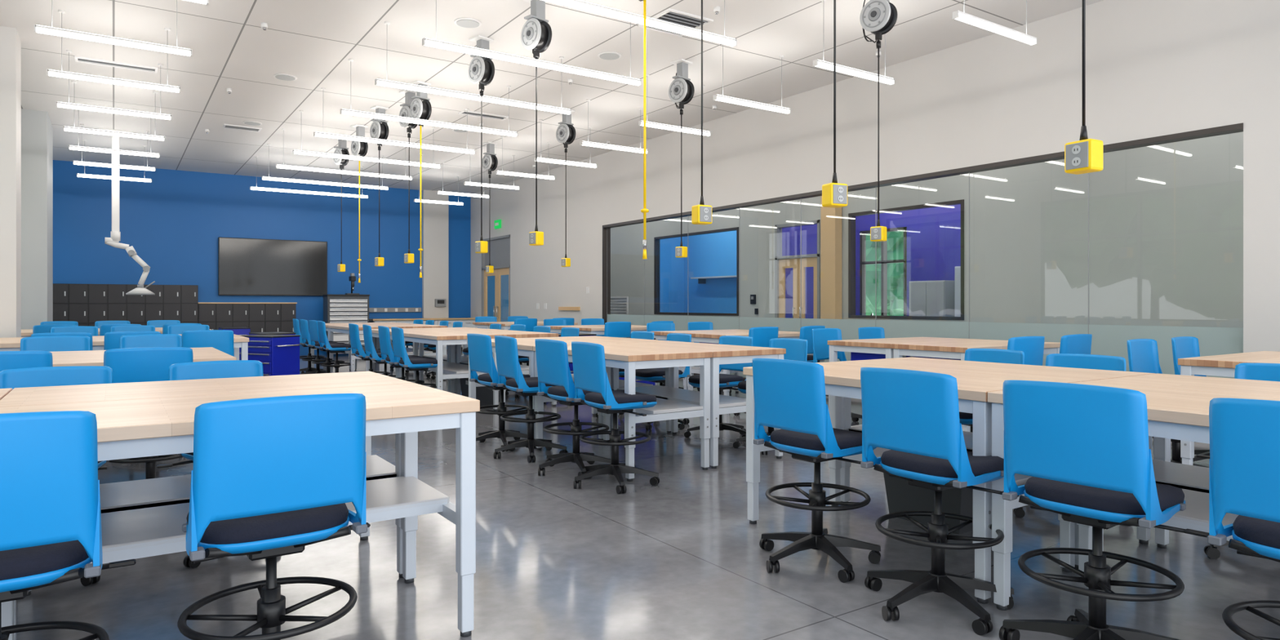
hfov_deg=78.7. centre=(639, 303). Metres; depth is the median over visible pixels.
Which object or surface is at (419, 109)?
hose reel
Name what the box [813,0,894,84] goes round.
linear pendant light
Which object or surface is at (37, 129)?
column
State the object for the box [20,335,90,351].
stool
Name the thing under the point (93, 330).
stool
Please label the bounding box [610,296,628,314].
air vent
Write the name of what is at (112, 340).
stool
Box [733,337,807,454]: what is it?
stool
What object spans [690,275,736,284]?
wall shelf
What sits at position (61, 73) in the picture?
linear pendant light
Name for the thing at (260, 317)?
bank
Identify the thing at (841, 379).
workbench
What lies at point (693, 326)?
stool
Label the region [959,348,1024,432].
stool
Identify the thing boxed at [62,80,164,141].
linear pendant light
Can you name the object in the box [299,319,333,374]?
stool
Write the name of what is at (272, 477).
stool
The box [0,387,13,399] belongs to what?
workbench
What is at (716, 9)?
sprinkler head
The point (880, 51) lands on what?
sprinkler head
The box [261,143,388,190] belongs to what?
linear pendant light
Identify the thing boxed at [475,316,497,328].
stool
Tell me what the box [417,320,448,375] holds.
stool
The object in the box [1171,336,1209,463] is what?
stool
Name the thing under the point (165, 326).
stool
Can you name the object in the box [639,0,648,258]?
hose reel
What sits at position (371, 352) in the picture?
stool
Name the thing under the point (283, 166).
linear pendant light
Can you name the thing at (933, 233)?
wall
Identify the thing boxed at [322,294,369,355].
tool chest
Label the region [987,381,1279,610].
workbench
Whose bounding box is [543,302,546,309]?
switch plates
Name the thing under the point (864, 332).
stool
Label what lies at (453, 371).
workbench
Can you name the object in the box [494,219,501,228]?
exit sign
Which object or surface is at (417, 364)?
stool
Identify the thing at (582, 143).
linear pendant light
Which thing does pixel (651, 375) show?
stool
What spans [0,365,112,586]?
stool
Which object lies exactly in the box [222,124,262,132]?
ceiling vent
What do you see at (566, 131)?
reel
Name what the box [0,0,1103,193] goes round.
ceiling
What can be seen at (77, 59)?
ceiling vent
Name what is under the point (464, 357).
workbench
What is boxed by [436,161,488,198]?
linear pendant light
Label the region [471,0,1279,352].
wall
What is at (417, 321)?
stool
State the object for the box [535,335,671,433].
workbench
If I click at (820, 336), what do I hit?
stool
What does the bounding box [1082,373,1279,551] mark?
workbench
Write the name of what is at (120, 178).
linear pendant light
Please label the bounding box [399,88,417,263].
reel
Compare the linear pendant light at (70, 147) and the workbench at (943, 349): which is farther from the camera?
the linear pendant light at (70, 147)
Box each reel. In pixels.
[333,138,349,271]
[351,124,368,282]
[369,105,388,266]
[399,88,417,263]
[409,80,431,277]
[468,35,494,253]
[482,142,497,273]
[520,0,551,245]
[555,110,575,266]
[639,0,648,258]
[668,58,694,257]
[691,0,711,225]
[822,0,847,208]
[859,0,897,241]
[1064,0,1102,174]
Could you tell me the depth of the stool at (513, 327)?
12.05 m
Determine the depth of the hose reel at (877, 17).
7.47 m
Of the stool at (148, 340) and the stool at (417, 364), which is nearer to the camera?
the stool at (148, 340)
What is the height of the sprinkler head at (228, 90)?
0.070 m
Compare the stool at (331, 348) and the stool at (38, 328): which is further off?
the stool at (331, 348)
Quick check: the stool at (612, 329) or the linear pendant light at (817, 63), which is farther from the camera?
the stool at (612, 329)
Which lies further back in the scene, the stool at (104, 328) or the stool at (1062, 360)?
the stool at (104, 328)
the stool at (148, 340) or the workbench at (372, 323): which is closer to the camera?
the stool at (148, 340)
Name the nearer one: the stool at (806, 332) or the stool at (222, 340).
the stool at (222, 340)
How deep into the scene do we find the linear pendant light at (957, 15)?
6.93 m
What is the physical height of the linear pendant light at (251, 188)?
0.714 m
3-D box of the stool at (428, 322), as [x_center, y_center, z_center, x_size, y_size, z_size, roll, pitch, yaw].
[-4.300,0.816,15.194,0.634,0.988,0.639,0,0,-32]
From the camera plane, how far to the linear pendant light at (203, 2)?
6.28 m
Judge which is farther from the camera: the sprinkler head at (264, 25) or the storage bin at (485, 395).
the storage bin at (485, 395)
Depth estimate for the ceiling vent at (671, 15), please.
8.61 m
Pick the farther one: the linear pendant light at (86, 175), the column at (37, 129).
the linear pendant light at (86, 175)
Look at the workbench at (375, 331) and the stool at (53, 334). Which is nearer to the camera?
the stool at (53, 334)
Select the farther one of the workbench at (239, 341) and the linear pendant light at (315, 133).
the linear pendant light at (315, 133)
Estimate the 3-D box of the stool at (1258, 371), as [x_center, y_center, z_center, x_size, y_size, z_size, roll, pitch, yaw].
[3.274,0.816,4.023,0.634,0.988,0.643,0,0,-36]
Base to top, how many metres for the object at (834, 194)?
2.536 m
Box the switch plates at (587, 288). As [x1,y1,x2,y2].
[586,287,589,293]
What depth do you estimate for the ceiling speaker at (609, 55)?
9.83 m
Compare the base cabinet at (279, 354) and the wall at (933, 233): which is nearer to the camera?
the base cabinet at (279, 354)
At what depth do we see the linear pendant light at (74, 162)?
13.91 m
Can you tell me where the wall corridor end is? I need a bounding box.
[487,275,508,329]
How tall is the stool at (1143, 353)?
1.038 m
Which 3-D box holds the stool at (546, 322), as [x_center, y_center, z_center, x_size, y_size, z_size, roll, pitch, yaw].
[-1.399,0.791,13.777,0.641,1.038,0.613,0,0,-38]
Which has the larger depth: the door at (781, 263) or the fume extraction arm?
the door at (781, 263)
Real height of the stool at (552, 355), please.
1.038 m
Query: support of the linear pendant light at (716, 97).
hanging from the ceiling
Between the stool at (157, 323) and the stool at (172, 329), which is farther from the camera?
the stool at (157, 323)
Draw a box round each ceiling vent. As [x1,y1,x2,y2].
[74,55,158,73]
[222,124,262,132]
[457,110,509,120]
[638,8,713,36]
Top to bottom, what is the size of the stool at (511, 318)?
1.038 m
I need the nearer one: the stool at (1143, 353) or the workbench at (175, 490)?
the workbench at (175, 490)
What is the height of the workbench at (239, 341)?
0.930 m
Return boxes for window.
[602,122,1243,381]
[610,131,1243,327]
[653,226,738,315]
[848,199,964,319]
[859,226,906,315]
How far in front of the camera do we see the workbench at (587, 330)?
12.31 m
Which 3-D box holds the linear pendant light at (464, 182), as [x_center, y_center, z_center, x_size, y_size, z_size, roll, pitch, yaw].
[-3.078,-2.783,16.259,1.222,0.714,0.060,0,0,-34]
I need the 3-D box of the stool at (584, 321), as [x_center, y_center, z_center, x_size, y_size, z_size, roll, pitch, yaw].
[-0.775,0.791,14.199,0.641,1.038,0.613,0,0,-30]
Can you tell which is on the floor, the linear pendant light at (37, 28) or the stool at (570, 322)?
the stool at (570, 322)
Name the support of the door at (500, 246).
in the wall at (1154, 68)
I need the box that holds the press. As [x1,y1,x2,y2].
[345,273,359,294]
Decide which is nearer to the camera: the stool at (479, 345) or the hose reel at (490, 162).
the stool at (479, 345)
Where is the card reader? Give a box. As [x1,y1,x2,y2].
[750,294,758,314]
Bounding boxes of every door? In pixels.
[481,234,510,321]
[774,219,820,318]
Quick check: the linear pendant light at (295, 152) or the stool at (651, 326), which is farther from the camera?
the linear pendant light at (295, 152)
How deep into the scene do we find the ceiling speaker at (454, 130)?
14.11 m
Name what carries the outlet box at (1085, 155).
hanging from the ceiling
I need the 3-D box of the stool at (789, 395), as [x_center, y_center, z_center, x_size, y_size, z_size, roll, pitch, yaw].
[0.882,0.791,3.942,0.613,1.038,0.641,0,0,-36]
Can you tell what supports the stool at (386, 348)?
on the floor
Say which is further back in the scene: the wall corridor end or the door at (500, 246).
the wall corridor end
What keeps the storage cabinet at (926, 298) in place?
on the floor
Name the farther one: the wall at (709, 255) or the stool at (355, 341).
the wall at (709, 255)
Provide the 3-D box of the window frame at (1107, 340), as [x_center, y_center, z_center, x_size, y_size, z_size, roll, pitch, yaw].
[2.409,-0.190,11.763,0.170,2.900,11.190,0,0,-34]
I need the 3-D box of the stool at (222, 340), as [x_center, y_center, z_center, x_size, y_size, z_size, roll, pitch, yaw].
[-4.573,0.791,8.249,0.637,1.038,0.613,0,0,-32]
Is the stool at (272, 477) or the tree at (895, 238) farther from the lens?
the tree at (895, 238)
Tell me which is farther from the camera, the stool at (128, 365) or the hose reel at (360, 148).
the hose reel at (360, 148)
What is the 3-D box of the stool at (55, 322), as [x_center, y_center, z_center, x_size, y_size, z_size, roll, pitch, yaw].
[-8.900,0.791,11.939,0.637,1.038,0.613,0,0,-33]
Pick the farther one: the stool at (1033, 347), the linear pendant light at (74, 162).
the linear pendant light at (74, 162)
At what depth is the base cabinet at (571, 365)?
11.44 m
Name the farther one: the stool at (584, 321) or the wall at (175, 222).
the wall at (175, 222)
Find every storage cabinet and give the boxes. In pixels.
[909,280,955,316]
[955,266,960,316]
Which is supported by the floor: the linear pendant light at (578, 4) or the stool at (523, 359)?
the stool at (523, 359)
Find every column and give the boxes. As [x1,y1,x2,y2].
[21,108,53,329]
[422,190,448,318]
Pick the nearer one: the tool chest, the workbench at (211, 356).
the workbench at (211, 356)
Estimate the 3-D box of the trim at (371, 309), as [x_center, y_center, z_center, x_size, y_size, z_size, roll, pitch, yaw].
[-6.651,0.170,21.171,1.450,0.120,0.058,0,0,-34]
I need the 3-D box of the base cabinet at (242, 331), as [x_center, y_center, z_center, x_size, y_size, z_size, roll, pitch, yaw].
[-7.704,0.881,14.799,0.493,0.856,0.736,0,0,-34]
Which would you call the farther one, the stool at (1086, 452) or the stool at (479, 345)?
the stool at (479, 345)
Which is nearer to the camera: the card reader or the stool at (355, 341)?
the stool at (355, 341)
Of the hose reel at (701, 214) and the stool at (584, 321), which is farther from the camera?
the stool at (584, 321)
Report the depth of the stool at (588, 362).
5.55 m
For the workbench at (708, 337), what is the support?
on the floor
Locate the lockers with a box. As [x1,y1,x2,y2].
[53,283,198,326]
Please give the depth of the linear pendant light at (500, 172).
14.84 m
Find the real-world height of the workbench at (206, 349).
0.930 m
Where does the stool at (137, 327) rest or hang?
on the floor
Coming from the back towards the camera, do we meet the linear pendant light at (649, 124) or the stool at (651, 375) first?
the linear pendant light at (649, 124)
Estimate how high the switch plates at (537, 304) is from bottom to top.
0.137 m
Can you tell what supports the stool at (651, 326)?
on the floor
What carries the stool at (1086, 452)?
on the floor
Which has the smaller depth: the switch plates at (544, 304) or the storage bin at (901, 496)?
the storage bin at (901, 496)
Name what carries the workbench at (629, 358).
on the floor
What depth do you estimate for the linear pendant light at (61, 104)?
9.93 m
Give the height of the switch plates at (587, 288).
0.124 m
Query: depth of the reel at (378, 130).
12.46 m
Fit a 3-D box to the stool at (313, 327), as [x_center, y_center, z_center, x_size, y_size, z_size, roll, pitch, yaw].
[-5.216,0.791,13.001,0.613,1.038,0.637,0,0,-40]
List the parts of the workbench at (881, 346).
under-bench drawer, under-bench drawer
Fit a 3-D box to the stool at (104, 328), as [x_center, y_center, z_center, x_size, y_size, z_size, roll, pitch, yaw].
[-7.072,0.791,10.664,0.637,1.038,0.613,0,0,-30]
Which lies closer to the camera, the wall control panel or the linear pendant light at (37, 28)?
the linear pendant light at (37, 28)
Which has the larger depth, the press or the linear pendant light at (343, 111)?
the press
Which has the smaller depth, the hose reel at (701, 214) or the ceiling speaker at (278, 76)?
the hose reel at (701, 214)
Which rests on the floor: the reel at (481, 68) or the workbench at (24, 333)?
the workbench at (24, 333)
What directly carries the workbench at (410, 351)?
on the floor
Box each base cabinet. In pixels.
[217,326,250,335]
[239,334,300,376]
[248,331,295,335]
[368,317,475,351]
[558,333,596,373]
[618,337,655,385]
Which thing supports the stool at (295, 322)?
on the floor
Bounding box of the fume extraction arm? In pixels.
[98,128,155,294]
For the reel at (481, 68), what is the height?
2.536 m
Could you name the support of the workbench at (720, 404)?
on the floor
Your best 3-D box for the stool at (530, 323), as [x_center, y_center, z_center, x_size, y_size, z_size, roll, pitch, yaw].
[-2.228,0.791,14.667,0.641,1.038,0.613,0,0,-34]
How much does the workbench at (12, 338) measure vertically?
0.930 m
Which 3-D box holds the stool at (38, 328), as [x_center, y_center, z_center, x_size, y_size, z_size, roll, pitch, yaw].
[-7.651,0.791,10.274,0.641,1.038,0.613,0,0,-28]
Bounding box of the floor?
[16,351,1279,639]
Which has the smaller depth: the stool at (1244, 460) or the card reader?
the stool at (1244, 460)
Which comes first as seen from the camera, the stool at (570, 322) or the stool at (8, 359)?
the stool at (8, 359)
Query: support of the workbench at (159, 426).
on the floor
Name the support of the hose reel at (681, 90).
hanging from the ceiling
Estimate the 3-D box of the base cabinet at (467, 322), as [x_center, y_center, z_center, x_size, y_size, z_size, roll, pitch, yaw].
[-5.860,0.855,21.251,2.910,0.910,0.550,0,0,-34]
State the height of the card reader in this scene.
0.410 m
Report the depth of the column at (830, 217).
14.31 m
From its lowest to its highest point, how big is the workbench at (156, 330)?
0.930 m
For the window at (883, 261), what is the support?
in the wall at (933, 233)
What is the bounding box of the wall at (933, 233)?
[782,204,960,318]
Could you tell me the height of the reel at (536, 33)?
2.536 m
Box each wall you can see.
[0,26,21,337]
[53,160,471,355]
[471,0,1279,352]
[659,230,736,313]
[782,204,960,318]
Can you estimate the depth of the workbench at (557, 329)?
13.21 m
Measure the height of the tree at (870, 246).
5.733 m
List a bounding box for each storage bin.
[459,377,500,406]
[883,472,973,534]
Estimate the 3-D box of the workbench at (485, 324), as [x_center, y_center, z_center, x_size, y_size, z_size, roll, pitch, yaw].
[-2.562,0.845,16.124,1.571,0.930,0.796,0,0,-34]
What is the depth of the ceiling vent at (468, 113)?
12.96 m
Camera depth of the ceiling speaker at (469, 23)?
8.69 m
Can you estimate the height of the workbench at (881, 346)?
0.930 m
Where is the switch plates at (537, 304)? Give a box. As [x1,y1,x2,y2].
[536,302,539,309]
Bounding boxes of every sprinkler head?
[226,88,231,93]
[261,22,267,30]
[568,78,573,84]
[713,5,719,14]
[875,50,881,57]
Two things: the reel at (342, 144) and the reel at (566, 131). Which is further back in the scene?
the reel at (342, 144)
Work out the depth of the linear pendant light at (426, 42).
7.90 m
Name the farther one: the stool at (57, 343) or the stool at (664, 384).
the stool at (664, 384)
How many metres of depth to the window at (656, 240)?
18.48 m
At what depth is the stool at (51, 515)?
2.01 m
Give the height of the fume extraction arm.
2.980 m
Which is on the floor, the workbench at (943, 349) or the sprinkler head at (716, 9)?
the workbench at (943, 349)
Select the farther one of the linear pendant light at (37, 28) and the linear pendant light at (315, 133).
the linear pendant light at (315, 133)
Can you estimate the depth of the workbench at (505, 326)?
14.87 m
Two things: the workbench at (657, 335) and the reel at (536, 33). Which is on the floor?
the workbench at (657, 335)
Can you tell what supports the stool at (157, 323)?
on the floor
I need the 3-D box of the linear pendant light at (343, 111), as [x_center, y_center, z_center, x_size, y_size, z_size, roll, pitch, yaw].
[-2.806,-2.783,10.652,2.452,0.714,0.060,0,0,-34]
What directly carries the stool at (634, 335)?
on the floor
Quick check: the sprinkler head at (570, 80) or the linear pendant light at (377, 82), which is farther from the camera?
the sprinkler head at (570, 80)
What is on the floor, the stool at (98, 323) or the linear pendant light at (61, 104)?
the stool at (98, 323)
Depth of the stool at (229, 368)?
4.36 m
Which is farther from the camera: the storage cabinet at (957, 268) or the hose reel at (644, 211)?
the storage cabinet at (957, 268)
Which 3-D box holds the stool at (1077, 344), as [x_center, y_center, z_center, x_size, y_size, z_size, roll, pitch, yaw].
[3.802,0.791,7.155,0.641,1.038,0.613,0,0,-32]
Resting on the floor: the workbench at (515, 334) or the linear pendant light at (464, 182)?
the workbench at (515, 334)
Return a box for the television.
[217,236,327,295]
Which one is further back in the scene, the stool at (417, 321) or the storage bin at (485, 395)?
the stool at (417, 321)
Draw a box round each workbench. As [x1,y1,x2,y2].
[0,337,23,340]
[0,339,20,351]
[0,371,413,639]
[0,382,479,639]
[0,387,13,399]
[21,330,32,337]
[50,346,222,356]
[52,351,236,366]
[92,333,237,338]
[92,335,248,359]
[97,328,211,335]
[310,323,372,369]
[328,324,400,377]
[352,322,413,371]
[365,328,453,391]
[375,324,447,380]
[397,331,500,411]
[418,327,498,394]
[455,329,558,406]
[466,337,605,448]
[472,321,543,328]
[488,322,577,329]
[533,343,712,481]
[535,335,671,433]
[546,324,640,333]
[571,325,646,334]
[610,341,786,468]
[650,328,749,392]
[685,330,813,395]
[742,361,1079,604]
[827,337,978,361]
[839,356,1155,568]
[891,339,1060,431]
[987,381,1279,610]
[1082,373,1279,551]
[1177,351,1279,465]
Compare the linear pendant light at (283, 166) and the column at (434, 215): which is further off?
the column at (434, 215)
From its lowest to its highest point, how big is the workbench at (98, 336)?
0.930 m
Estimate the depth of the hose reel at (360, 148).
13.75 m
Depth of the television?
19.38 m
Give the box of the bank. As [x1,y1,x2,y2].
[198,302,297,333]
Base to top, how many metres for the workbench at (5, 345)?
0.930 m
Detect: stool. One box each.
[0,351,53,371]
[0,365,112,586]
[0,410,136,639]
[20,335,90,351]
[31,332,93,350]
[32,324,75,333]
[40,320,78,325]
[49,325,97,336]
[94,320,130,328]
[99,324,140,335]
[103,331,160,350]
[103,346,193,479]
[110,324,155,332]
[120,333,182,459]
[146,320,180,327]
[156,360,263,568]
[162,323,201,333]
[167,324,209,334]
[177,393,370,639]
[182,329,234,356]
[293,318,324,373]
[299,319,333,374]
[308,320,344,373]
[317,320,351,373]
[348,323,390,374]
[362,324,405,379]
[377,325,424,382]
[390,319,422,368]
[391,326,443,388]
[404,320,434,372]
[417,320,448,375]
[426,321,462,378]
[462,323,501,355]
[466,333,530,451]
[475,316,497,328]
[492,324,525,355]
[493,335,568,462]
[505,325,550,398]
[507,315,528,329]
[514,318,537,364]
[534,338,613,479]
[543,319,566,333]
[543,327,579,404]
[552,317,574,325]
[571,341,659,493]
[581,318,604,336]
[595,331,653,417]
[604,321,631,337]
[635,333,691,430]
[646,322,684,389]
[651,320,673,386]
[684,335,752,440]
[688,321,731,393]
[733,326,778,415]
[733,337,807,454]
[752,358,880,582]
[799,325,825,362]
[812,328,862,422]
[857,327,884,339]
[860,367,1019,635]
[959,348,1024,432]
[999,380,1208,639]
[1007,336,1044,365]
[1013,353,1125,518]
[1059,333,1092,354]
[1126,338,1208,467]
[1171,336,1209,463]
[1195,362,1279,559]
[1207,397,1279,639]
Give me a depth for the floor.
3.79 m
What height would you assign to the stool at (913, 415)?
1.038 m
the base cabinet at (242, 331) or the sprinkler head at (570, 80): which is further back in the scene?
the base cabinet at (242, 331)
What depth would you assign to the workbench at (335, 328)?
13.17 m
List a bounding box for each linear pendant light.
[34,0,191,57]
[46,9,180,93]
[56,49,172,119]
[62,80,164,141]
[68,145,159,157]
[72,124,155,171]
[76,173,111,179]
[119,176,151,182]
[185,0,208,5]
[249,156,368,198]
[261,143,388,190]
[275,128,412,180]
[292,110,440,168]
[313,87,475,154]
[340,58,517,137]
[374,21,571,115]
[413,172,463,205]
[422,0,641,86]
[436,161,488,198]
[463,155,519,189]
[495,136,555,179]
[533,119,596,168]
[542,0,737,47]
[580,98,648,153]
[638,73,711,136]
[713,43,790,114]
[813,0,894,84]
[952,0,1036,45]
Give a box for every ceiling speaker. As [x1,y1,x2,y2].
[242,120,262,125]
[273,73,297,80]
[452,128,469,132]
[453,17,481,28]
[597,51,621,60]
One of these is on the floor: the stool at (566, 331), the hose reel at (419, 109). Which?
the stool at (566, 331)
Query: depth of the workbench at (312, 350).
14.83 m
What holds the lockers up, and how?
on the floor
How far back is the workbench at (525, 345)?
7.47 m
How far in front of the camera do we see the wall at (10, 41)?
8.87 m
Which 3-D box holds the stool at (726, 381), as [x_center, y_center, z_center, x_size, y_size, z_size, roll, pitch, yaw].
[0.790,0.816,7.655,0.634,0.988,0.643,0,0,-38]
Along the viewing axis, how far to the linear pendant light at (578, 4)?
6.77 m
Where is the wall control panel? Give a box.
[435,298,445,306]
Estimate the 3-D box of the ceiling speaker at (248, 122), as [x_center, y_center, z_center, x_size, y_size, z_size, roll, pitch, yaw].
[-6.730,-3.131,13.554,0.300,0.018,0.300,0,0,-34]
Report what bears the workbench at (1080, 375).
on the floor
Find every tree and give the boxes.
[866,233,895,315]
[874,230,903,315]
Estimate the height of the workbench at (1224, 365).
0.930 m
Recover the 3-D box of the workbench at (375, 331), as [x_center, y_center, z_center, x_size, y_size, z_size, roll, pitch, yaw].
[-3.352,0.845,11.264,0.796,0.930,1.571,0,0,-34]
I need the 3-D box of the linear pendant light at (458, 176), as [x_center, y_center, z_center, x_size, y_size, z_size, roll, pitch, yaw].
[-4.867,-2.783,18.911,1.222,0.714,0.060,0,0,-34]
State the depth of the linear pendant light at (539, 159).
13.57 m
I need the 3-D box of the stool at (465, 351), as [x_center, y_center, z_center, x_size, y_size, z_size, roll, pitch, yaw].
[-2.501,0.816,12.427,0.629,0.988,0.639,0,0,-30]
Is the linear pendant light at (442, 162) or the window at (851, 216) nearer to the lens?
the window at (851, 216)
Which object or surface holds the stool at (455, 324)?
on the floor
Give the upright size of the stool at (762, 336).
1.038 m
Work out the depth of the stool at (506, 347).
6.62 m

